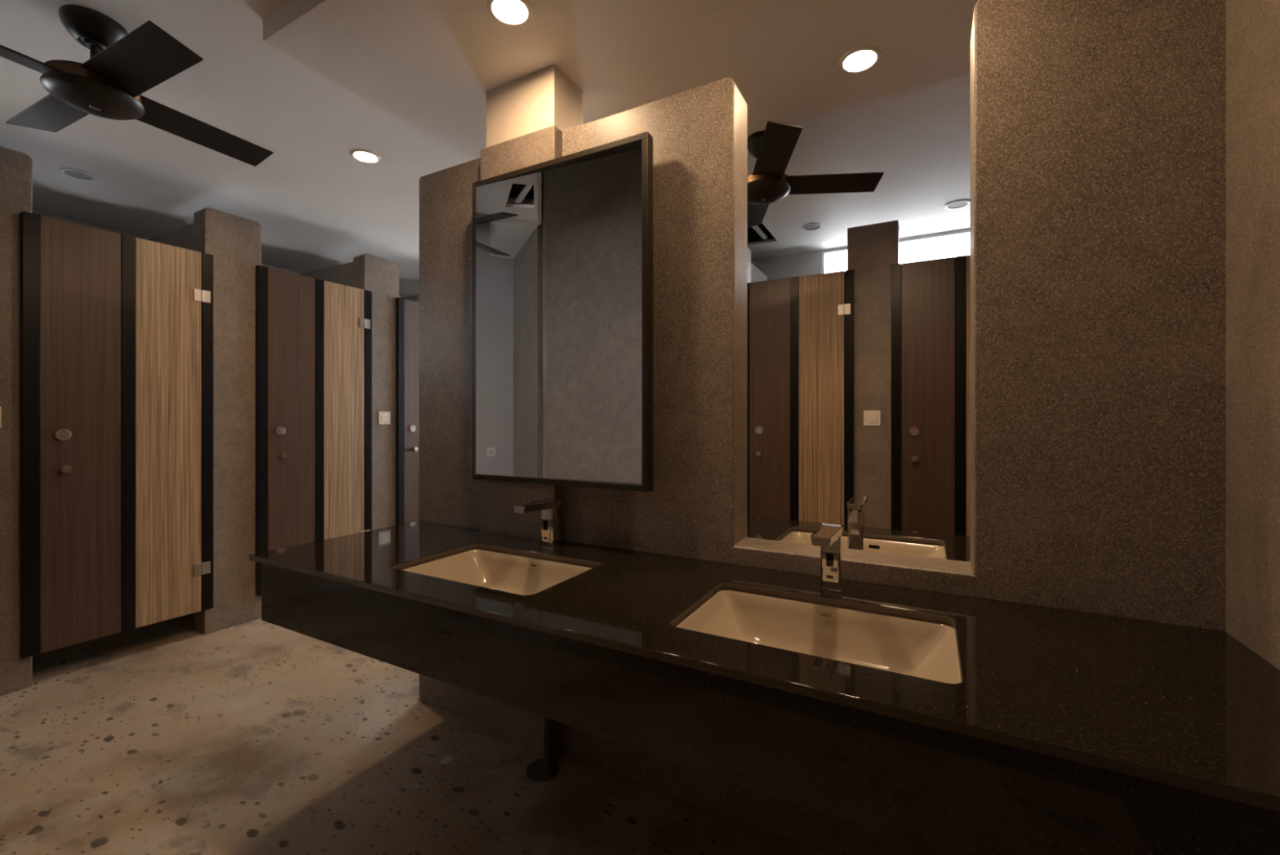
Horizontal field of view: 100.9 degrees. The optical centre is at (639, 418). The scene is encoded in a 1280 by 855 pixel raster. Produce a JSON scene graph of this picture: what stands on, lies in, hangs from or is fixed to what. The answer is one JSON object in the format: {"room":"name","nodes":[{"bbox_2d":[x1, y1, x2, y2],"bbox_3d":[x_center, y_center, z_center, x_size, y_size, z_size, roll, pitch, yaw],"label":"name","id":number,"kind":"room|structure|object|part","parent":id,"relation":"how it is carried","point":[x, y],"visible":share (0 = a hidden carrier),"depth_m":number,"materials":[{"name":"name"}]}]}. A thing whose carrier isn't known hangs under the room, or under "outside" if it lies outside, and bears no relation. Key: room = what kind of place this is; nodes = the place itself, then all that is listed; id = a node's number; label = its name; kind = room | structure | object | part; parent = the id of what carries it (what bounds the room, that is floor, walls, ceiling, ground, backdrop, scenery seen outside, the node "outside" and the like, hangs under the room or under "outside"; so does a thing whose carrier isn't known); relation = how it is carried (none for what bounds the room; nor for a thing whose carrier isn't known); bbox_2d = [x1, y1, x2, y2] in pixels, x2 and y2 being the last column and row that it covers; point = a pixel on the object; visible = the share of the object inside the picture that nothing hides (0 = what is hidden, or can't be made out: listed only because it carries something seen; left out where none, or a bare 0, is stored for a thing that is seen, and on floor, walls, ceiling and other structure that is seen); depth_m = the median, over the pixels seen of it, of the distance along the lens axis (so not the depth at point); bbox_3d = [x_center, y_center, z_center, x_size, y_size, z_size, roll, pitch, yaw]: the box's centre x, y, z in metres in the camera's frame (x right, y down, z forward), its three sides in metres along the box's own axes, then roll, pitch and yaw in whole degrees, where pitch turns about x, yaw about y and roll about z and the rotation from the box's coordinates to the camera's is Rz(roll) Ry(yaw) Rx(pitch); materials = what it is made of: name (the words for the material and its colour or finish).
{"room":"public restroom","nodes":[
{"label":"public restroom","id":0,"kind":"room"},
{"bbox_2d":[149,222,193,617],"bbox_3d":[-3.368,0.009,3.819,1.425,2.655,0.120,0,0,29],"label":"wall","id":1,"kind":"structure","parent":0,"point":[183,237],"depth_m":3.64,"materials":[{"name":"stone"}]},
{"bbox_2d":[32,208,405,297],"bbox_3d":[-3.383,-0.114,5.382,0.100,2.900,5.200,0,0,29],"label":"wall","id":2,"kind":"structure","parent":0,"point":[34,211],"depth_m":4.03,"materials":[{"name":"grey paint"}]},
{"bbox_2d":[298,262,353,287],"bbox_3d":[-2.862,0.009,4.746,1.425,2.655,0.120,0,0,29],"label":"wall","id":3,"kind":"structure","parent":0,"point":[343,274],"depth_m":4.53,"materials":[{"name":"paint"}]},
{"bbox_2d":[353,253,399,529],"bbox_3d":[-2.178,0.008,4.370,0.145,2.656,0.316,0,0,29],"label":"pier","id":4,"kind":"object","parent":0,"point":[380,276],"visible":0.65,"depth_m":4.34,"materials":[{"name":"stone"}]},
{"bbox_2d":[378,411,390,424],"bbox_3d":[-2.101,-0.010,4.346,0.014,0.104,0.104,0,0,29],"label":"light switch","id":5,"kind":"object","parent":4,"relation":"attached to","point":[384,416],"visible":1,"depth_m":4.34,"materials":[{"name":"white plastic"}]},
{"bbox_2d":[395,297,418,524],"bbox_3d":[-1.830,0.076,4.777,0.077,2.196,0.800,0,0,29],"label":"door","id":6,"kind":"structure","parent":4,"relation":"attached to","point":[406,310],"depth_m":4.50,"materials":[{"name":"black laminate"}]},
{"bbox_3d":[-1.940,0.076,4.626,0.027,2.196,0.306,0,0,29],"label":"dark panel","id":7,"kind":"part","parent":6,"relation":"part of","materials":[{"name":"brown wood"}]},
{"bbox_3d":[-1.942,0.256,4.545,0.051,0.041,0.041,0,0,29],"label":"knob","id":8,"kind":"part","parent":6,"relation":"part of","materials":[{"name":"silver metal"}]},
{"bbox_2d":[400,294,418,302],"bbox_3d":[-2.357,0.009,5.669,1.425,2.655,0.120,0,0,29],"label":"wall","id":9,"kind":"structure","parent":0,"point":[415,298],"depth_m":5.63,"materials":[{"name":"paint"}]},
{"bbox_2d":[0,614,829,854],"bbox_3d":[-1.107,1.396,3.084,6.500,0.120,7.150,0,0,29],"label":"floor","id":10,"kind":"structure","parent":0,"point":[257,736],"depth_m":2.01,"materials":[{"name":"concrete"}]},
{"bbox_2d":[0,146,32,695],"bbox_3d":[-3.180,0.008,2.537,0.145,2.656,0.322,0,0,29],"label":"pier","id":11,"kind":"object","parent":10,"relation":"on","point":[15,166],"visible":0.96,"depth_m":2.58,"materials":[{"name":"stone"}]},
{"bbox_2d":[20,211,213,657],"bbox_3d":[-2.836,0.076,2.936,0.077,2.196,0.790,0,0,29],"label":"door","id":12,"kind":"structure","parent":11,"relation":"attached to","point":[117,329],"depth_m":2.87,"materials":[{"name":"black laminate"}]},
{"bbox_3d":[-2.946,0.256,2.708,0.051,0.041,0.041,0,0,29],"label":"knob","id":13,"kind":"part","parent":12,"relation":"part of","materials":[{"name":"silver metal"}]},
{"bbox_3d":[-2.946,0.076,2.787,0.027,2.196,0.302,0,0,29],"label":"dark panel","id":14,"kind":"part","parent":12,"relation":"part of","materials":[{"name":"brown wood"}]},
{"bbox_3d":[-2.771,0.076,3.107,0.027,2.196,0.305,0,0,29],"label":"light panel","id":15,"kind":"part","parent":12,"relation":"part of","materials":[{"name":"brown wood"}]},
{"bbox_2d":[193,207,261,634],"bbox_3d":[-2.684,0.008,3.445,0.145,2.656,0.320,0,0,29],"label":"pier","id":16,"kind":"object","parent":10,"relation":"on","point":[234,242],"visible":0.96,"depth_m":3.40,"materials":[{"name":"stone"}]},
{"bbox_2d":[255,265,372,595],"bbox_3d":[-2.331,0.076,3.859,0.077,2.196,0.820,0,0,29],"label":"door","id":17,"kind":"structure","parent":16,"relation":"attached to","point":[313,336],"depth_m":3.81,"materials":[{"name":"black laminate"}]},
{"bbox_3d":[-2.447,0.256,3.619,0.051,0.041,0.041,0,0,29],"label":"knob","id":18,"kind":"part","parent":17,"relation":"part of","materials":[{"name":"silver metal"}]},
{"bbox_3d":[-2.444,0.076,3.704,0.027,2.196,0.314,0,0,29],"label":"dark panel","id":19,"kind":"part","parent":17,"relation":"part of","materials":[{"name":"brown wood"}]},
{"bbox_3d":[-2.263,0.076,4.036,0.027,2.196,0.317,0,0,29],"label":"light panel","id":20,"kind":"part","parent":17,"relation":"part of","materials":[{"name":"brown wood"}]},
{"bbox_2d":[440,755,453,763],"bbox_3d":[-0.757,1.334,2.072,0.050,0.004,0.050,0,0,29],"label":"plug","id":21,"kind":"object","parent":10,"relation":"on","point":[447,758],"visible":1,"depth_m":2.07,"materials":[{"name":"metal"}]},
{"bbox_2d":[525,716,558,781],"bbox_3d":[-0.372,1.036,2.010,0.124,0.599,0.124,0,0,29],"label":"pipe","id":22,"kind":"object","parent":10,"relation":"on","point":[545,768],"visible":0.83,"depth_m":2.01,"materials":[{"name":"grey metal"}]},
{"bbox_2d":[0,0,969,296],"bbox_3d":[-1.040,-1.498,3.205,6.500,0.060,4.534,0,0,29],"label":"ceiling","id":23,"kind":"structure","parent":0,"point":[316,206],"depth_m":2.91,"materials":[{"name":"white paint"}]},
{"bbox_2d":[58,167,97,180],"bbox_3d":[-3.363,-1.466,3.163,0.156,0.010,0.156,0,0,29],"label":"ceiling vent","id":24,"kind":"object","parent":23,"relation":"in","point":[78,174],"visible":1,"depth_m":3.16,"materials":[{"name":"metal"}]},
{"bbox_2d":[63,169,92,178],"bbox_3d":[-3.363,-1.468,3.163,0.119,0.007,0.119,0,0,29],"label":"grille","id":25,"kind":"object","parent":24,"relation":"attached to","point":[78,174],"depth_m":3.16,"materials":[{"name":"grey metal"}]},
{"bbox_2d":[0,4,273,166],"bbox_3d":[-2.023,-1.310,1.960,0.928,0.317,0.928,0,0,-19],"label":"ceiling fan","id":26,"kind":"object","parent":23,"relation":"hanging from","point":[122,66],"visible":1,"depth_m":1.91,"materials":[{"name":"black metal"}]},
{"bbox_3d":[-2.168,-1.222,1.658,0.148,0.006,0.500,14,6,25],"label":"blade","id":27,"kind":"part","parent":26,"relation":"part of","materials":[{"name":"black"}]},
{"bbox_3d":[-2.325,-1.222,2.105,0.500,0.006,0.148,0,13,26],"label":"blade","id":28,"kind":"part","parent":26,"relation":"part of","materials":[{"name":"black wood"}]},
{"bbox_3d":[-2.023,-1.271,1.960,0.256,0.058,0.256,0,0,26],"label":"motor","id":29,"kind":"part","parent":26,"relation":"part of","materials":[{"name":"black metal"}]},
{"bbox_3d":[-2.023,-1.155,1.960,0.012,0.007,0.028,0,0,26],"label":"maker plate","id":30,"kind":"part","parent":26,"relation":"part of","materials":[{"name":"silver metal"}]},
{"bbox_3d":[-1.721,-1.222,1.815,0.500,0.006,0.148,0,-13,26],"label":"blade","id":31,"kind":"part","parent":26,"relation":"part of","materials":[{"name":"black wood"}]},
{"bbox_3d":[-1.878,-1.222,2.262,0.148,0.006,0.500,-14,-6,25],"label":"blade","id":32,"kind":"part","parent":26,"relation":"part of","materials":[{"name":"black wood"}]},
{"bbox_2d":[350,149,381,163],"bbox_3d":[-1.531,-1.466,2.947,0.152,0.012,0.152,0,0,29],"label":"recessed light","id":33,"kind":"object","parent":23,"relation":"in","point":[362,155],"visible":1,"depth_m":2.94,"materials":[{"name":"white metal"}]},
{"bbox_2d":[746,222,774,243],"bbox_3d":[0.758,-1.658,4.258,0.588,0.340,0.541,0,0,29],"label":"ceiling hatch","id":34,"kind":"object","parent":23,"relation":"attached to","point":[760,230],"visible":0.11,"depth_m":4.41,"materials":[{"name":"black"}]},
{"bbox_3d":[0.920,-1.508,4.170,0.035,0.020,0.520,0,0,29],"label":"rail","id":35,"kind":"part","parent":34,"relation":"part of","materials":[{"name":"white metal"}]},
{"bbox_2d":[801,222,822,231],"bbox_3d":[1.312,-1.466,4.029,0.156,0.010,0.156,0,0,29],"label":"ceiling vent","id":36,"kind":"object","parent":23,"relation":"in","point":[812,226],"visible":1,"depth_m":4.02,"materials":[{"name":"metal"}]},
{"bbox_2d":[804,224,820,230],"bbox_3d":[1.312,-1.468,4.029,0.119,0.007,0.119,0,0,29],"label":"grille","id":37,"kind":"object","parent":36,"relation":"attached to","point":[806,227],"depth_m":4.03,"materials":[{"name":"grey metal"}]},
{"bbox_2d":[746,120,884,227],"bbox_3d":[0.650,-1.310,2.773,0.928,0.317,0.928,0,0,-40],"label":"ceiling fan","id":38,"kind":"object","parent":23,"relation":"hanging from","point":[773,148],"visible":0.94,"depth_m":2.69,"materials":[{"name":"black metal"}]},
{"bbox_3d":[0.677,-1.222,3.107,0.148,0.006,0.500,-13,-1,5],"label":"blade","id":39,"kind":"part","parent":38,"relation":"part of","materials":[{"name":"black"}]},
{"bbox_3d":[0.622,-1.222,2.439,0.148,0.006,0.500,13,1,5],"label":"blade","id":40,"kind":"part","parent":38,"relation":"part of","materials":[{"name":"black wood"}]},
{"bbox_3d":[0.984,-1.222,2.746,0.500,0.006,0.148,0,-13,5],"label":"blade","id":41,"kind":"part","parent":38,"relation":"part of","materials":[{"name":"black wood"}]},
{"bbox_2d":[944,199,969,209],"bbox_3d":[2.170,-1.466,3.610,0.156,0.010,0.156,0,0,29],"label":"recessed light","id":42,"kind":"object","parent":23,"relation":"in","point":[957,204],"visible":0.95,"depth_m":3.60,"materials":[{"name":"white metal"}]},
{"bbox_2d":[947,201,967,208],"bbox_3d":[2.170,-1.468,3.610,0.119,0.007,0.119,0,0,29],"label":"grille","id":43,"kind":"object","parent":42,"relation":"attached to","point":[953,204],"depth_m":3.61,"materials":[{"name":"grey metal"}]},
{"bbox_2d":[485,64,582,147],"bbox_3d":[-0.448,-1.270,2.236,0.362,0.273,0.194,0,0,29],"label":"column","id":44,"kind":"structure","parent":0,"point":[546,97],"depth_m":2.14,"materials":[{"name":"beige paint"}]},
{"bbox_2d":[262,0,977,159],"bbox_3d":[0.179,-1.442,1.924,2.760,0.111,1.476,0,0,29],"label":"ceiling slab","id":45,"kind":"structure","parent":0,"point":[430,64],"depth_m":1.98,"materials":[{"name":"white paint"}]},
{"bbox_2d":[486,0,533,26],"bbox_3d":[-0.440,-1.385,1.786,0.152,0.012,0.152,0,0,29],"label":"recessed light","id":46,"kind":"object","parent":45,"relation":"in","point":[507,12],"visible":1,"depth_m":1.79,"materials":[{"name":"white metal"}]},
{"bbox_2d":[838,45,881,73],"bbox_3d":[0.848,-1.385,2.037,0.152,0.012,0.152,0,0,29],"label":"recessed light","id":47,"kind":"object","parent":45,"relation":"in","point":[860,59],"visible":1,"depth_m":2.03,"materials":[{"name":"white metal"}]},
{"bbox_2d":[746,246,751,282],"bbox_3d":[0.688,0.007,4.141,0.335,2.658,0.140,0,0,29],"label":"pier","id":48,"kind":"object","parent":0,"point":[748,251],"visible":0.11,"depth_m":4.07,"materials":[{"name":"paint"}]},
{"bbox_2d":[746,269,853,524],"bbox_3d":[1.108,0.076,3.788,0.790,2.196,0.077,0,0,29],"label":"door","id":49,"kind":"structure","parent":48,"relation":"attached to","point":[800,330],"depth_m":3.78,"materials":[{"name":"black laminate"}]},
{"bbox_3d":[0.879,0.256,3.898,0.041,0.041,0.051,0,0,29],"label":"knob","id":50,"kind":"part","parent":49,"relation":"part of","materials":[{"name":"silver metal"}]},
{"bbox_3d":[0.959,0.076,3.898,0.302,2.196,0.027,0,0,29],"label":"dark panel","id":51,"kind":"part","parent":49,"relation":"part of","materials":[{"name":"brown wood"}]},
{"bbox_3d":[1.279,0.076,3.723,0.305,2.196,0.027,0,0,29],"label":"light panel","id":52,"kind":"part","parent":49,"relation":"part of","materials":[{"name":"brown wood"}]},
{"bbox_3d":[1.122,0.076,3.814,0.782,2.188,0.014,0,0,29],"label":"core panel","id":53,"kind":"part","parent":49,"relation":"part of","materials":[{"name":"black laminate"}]},
{"bbox_2d":[751,262,767,282],"bbox_3d":[0.925,0.000,4.591,0.120,2.672,0.896,0,0,29],"label":"wall","id":54,"kind":"structure","parent":0,"point":[757,275],"depth_m":4.64,"materials":[{"name":"white paint"}]},
{"bbox_2d":[418,0,1226,854],"bbox_3d":[0.187,0.093,1.919,2.742,2.486,0.154,0,0,29],"label":"wall","id":55,"kind":"structure","parent":0,"point":[1098,127],"depth_m":1.38,"materials":[{"name":"stone"}]},
{"bbox_2d":[480,124,562,760],"bbox_3d":[-0.488,0.093,2.188,0.396,2.485,0.080,0,0,29],"label":"pilaster","id":56,"kind":"object","parent":55,"relation":"attached to","point":[519,727],"visible":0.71,"depth_m":2.15,"materials":[{"name":"stone"}]},
{"bbox_2d":[472,131,653,492],"bbox_3d":[-0.328,-0.368,2.029,0.828,1.237,0.045,0,0,29],"label":"wall mirror","id":57,"kind":"object","parent":56,"relation":"attached to","point":[562,246],"visible":1,"depth_m":1.99,"materials":[{"name":"brown mirror"}]},
{"bbox_2d":[248,520,1279,854],"bbox_3d":[-0.029,0.598,1.543,2.718,0.232,0.713,0,0,29],"label":"countertop","id":58,"kind":"structure","parent":55,"relation":"attached to","point":[1063,731],"depth_m":1.02,"materials":[{"name":"black stone"}]},
{"bbox_2d":[399,548,595,595],"bbox_3d":[-0.472,0.638,1.751,0.656,0.269,0.444,0,0,29],"label":"sink","id":59,"kind":"object","parent":58,"relation":"in","point":[523,575],"visible":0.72,"depth_m":1.93,"materials":[{"name":"beige ceramic"}]},
{"bbox_2d":[514,497,562,549],"bbox_3d":[-0.370,0.392,1.929,0.060,0.182,0.207,0,0,29],"label":"tap","id":60,"kind":"object","parent":58,"relation":"on","point":[549,519],"visible":1,"depth_m":1.96,"materials":[{"name":"silver metal"}]},
{"bbox_3d":[-0.372,0.318,1.926,0.060,0.034,0.202,0,0,29],"label":"spout","id":61,"kind":"part","parent":60,"relation":"part of","materials":[{"name":"silver metal"}]},
{"bbox_3d":[-0.349,0.411,1.967,0.045,0.082,0.008,0,0,29],"label":"plate","id":62,"kind":"part","parent":60,"relation":"part of","materials":[{"name":"silver metal"}]},
{"bbox_3d":[-0.335,0.481,1.994,0.058,0.003,0.058,0,0,29],"label":"plate","id":63,"kind":"part","parent":60,"relation":"part of","materials":[{"name":"silver metal"}]},
{"bbox_2d":[674,588,961,683],"bbox_3d":[0.415,0.638,1.266,0.656,0.269,0.444,0,0,29],"label":"sink","id":64,"kind":"object","parent":58,"relation":"in","point":[909,646],"visible":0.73,"depth_m":1.40,"materials":[{"name":"beige ceramic"}]},
{"bbox_2d":[810,522,844,591],"bbox_3d":[0.513,0.392,1.446,0.060,0.182,0.207,0,0,29],"label":"tap","id":65,"kind":"object","parent":58,"relation":"on","point":[828,536],"visible":1,"depth_m":1.48,"materials":[{"name":"silver metal"}]},
{"bbox_3d":[0.512,0.318,1.443,0.060,0.034,0.202,0,0,29],"label":"spout","id":66,"kind":"part","parent":65,"relation":"part of","materials":[{"name":"silver metal"}]},
{"bbox_3d":[0.534,0.411,1.484,0.045,0.082,0.008,0,0,29],"label":"plate","id":67,"kind":"part","parent":65,"relation":"part of","materials":[{"name":"silver metal"}]},
{"bbox_3d":[0.549,0.481,1.511,0.058,0.003,0.058,0,0,29],"label":"plate","id":68,"kind":"part","parent":65,"relation":"part of","materials":[{"name":"silver metal"}]},
{"bbox_2d":[746,515,969,561],"bbox_3d":[0.387,0.598,2.304,2.718,0.232,0.713,0,0,29],"label":"countertop","id":69,"kind":"structure","parent":55,"relation":"attached to","point":[957,547],"depth_m":2.21,"materials":[{"name":"black stone"}]},
{"bbox_2d":[846,495,867,550],"bbox_3d":[0.819,0.392,1.985,0.060,0.182,0.207,0,0,29],"label":"tap","id":70,"kind":"object","parent":69,"relation":"on","point":[855,505],"visible":0.81,"depth_m":1.90,"materials":[{"name":"silver metal"}]},
{"bbox_3d":[0.821,0.318,1.987,0.060,0.034,0.202,0,0,29],"label":"spout","id":71,"kind":"part","parent":70,"relation":"part of","materials":[{"name":"silver metal"}]},
{"bbox_2d":[779,530,946,559],"bbox_3d":[0.859,0.638,2.079,0.656,0.269,0.444,0,0,29],"label":"sink","id":72,"kind":"object","parent":69,"relation":"in","point":[908,548],"visible":0.2,"depth_m":2.19,"materials":[{"name":"beige ceramic"}]},
{"bbox_2d":[751,219,969,273],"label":"window","id":73,"kind":"structure","parent":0,"point":[957,246],"depth_m":4.71,"materials":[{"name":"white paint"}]},
{"bbox_2d":[818,239,844,244],"bbox_3d":[1.611,-1.511,4.464,0.200,0.010,0.080,0,0,29],"label":"diffuser","id":74,"kind":"object","parent":73,"relation":"attached to","point":[841,239],"visible":0.24,"depth_m":4.48,"materials":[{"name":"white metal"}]},
{"bbox_2d":[751,227,969,280],"bbox_3d":[1.639,-0.114,4.797,3.114,2.900,0.150,0,0,29],"label":"wall","id":75,"kind":"structure","parent":0,"point":[810,263],"depth_m":4.83,"materials":[{"name":"grey paint"}]},
{"bbox_2d":[847,220,899,528],"bbox_3d":[1.607,0.007,3.639,0.317,2.658,0.140,0,0,29],"label":"pier","id":76,"kind":"object","parent":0,"point":[873,249],"visible":0.49,"depth_m":3.58,"materials":[{"name":"stone"}]},
{"bbox_2d":[863,410,880,426],"bbox_3d":[1.569,-0.007,3.572,0.104,0.104,0.014,0,0,29],"label":"light switch","id":77,"kind":"object","parent":76,"relation":"attached to","point":[870,417],"visible":1,"depth_m":3.57,"materials":[{"name":"white plastic"}]},
{"bbox_2d":[891,254,969,536],"bbox_3d":[2.004,0.076,3.298,0.790,2.196,0.077,0,0,29],"label":"door","id":78,"kind":"structure","parent":76,"relation":"attached to","point":[931,299],"depth_m":3.39,"materials":[{"name":"black laminate"}]},
{"bbox_3d":[1.776,0.256,3.408,0.041,0.041,0.051,0,0,29],"label":"knob","id":79,"kind":"part","parent":78,"relation":"part of","materials":[{"name":"silver metal"}]},
{"bbox_3d":[1.856,0.076,3.408,0.302,2.196,0.027,0,0,29],"label":"dark panel","id":80,"kind":"part","parent":78,"relation":"part of","materials":[{"name":"brown wood"}]},
{"bbox_3d":[2.019,0.076,3.324,0.782,2.188,0.014,0,0,29],"label":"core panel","id":81,"kind":"part","parent":78,"relation":"part of","materials":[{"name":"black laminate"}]},
{"bbox_3d":[2.176,0.076,3.233,0.305,2.196,0.027,0,0,29],"label":"light panel","id":82,"kind":"part","parent":78,"relation":"part of","materials":[{"name":"brown wood"}]},
{"bbox_2d":[1226,0,1279,669],"bbox_3d":[1.653,-0.514,1.575,0.200,3.700,5.650,0,0,29],"label":"wall","id":83,"kind":"structure","parent":0,"point":[1252,26],"depth_m":1.10,"materials":[{"name":"stone"}]}
]}

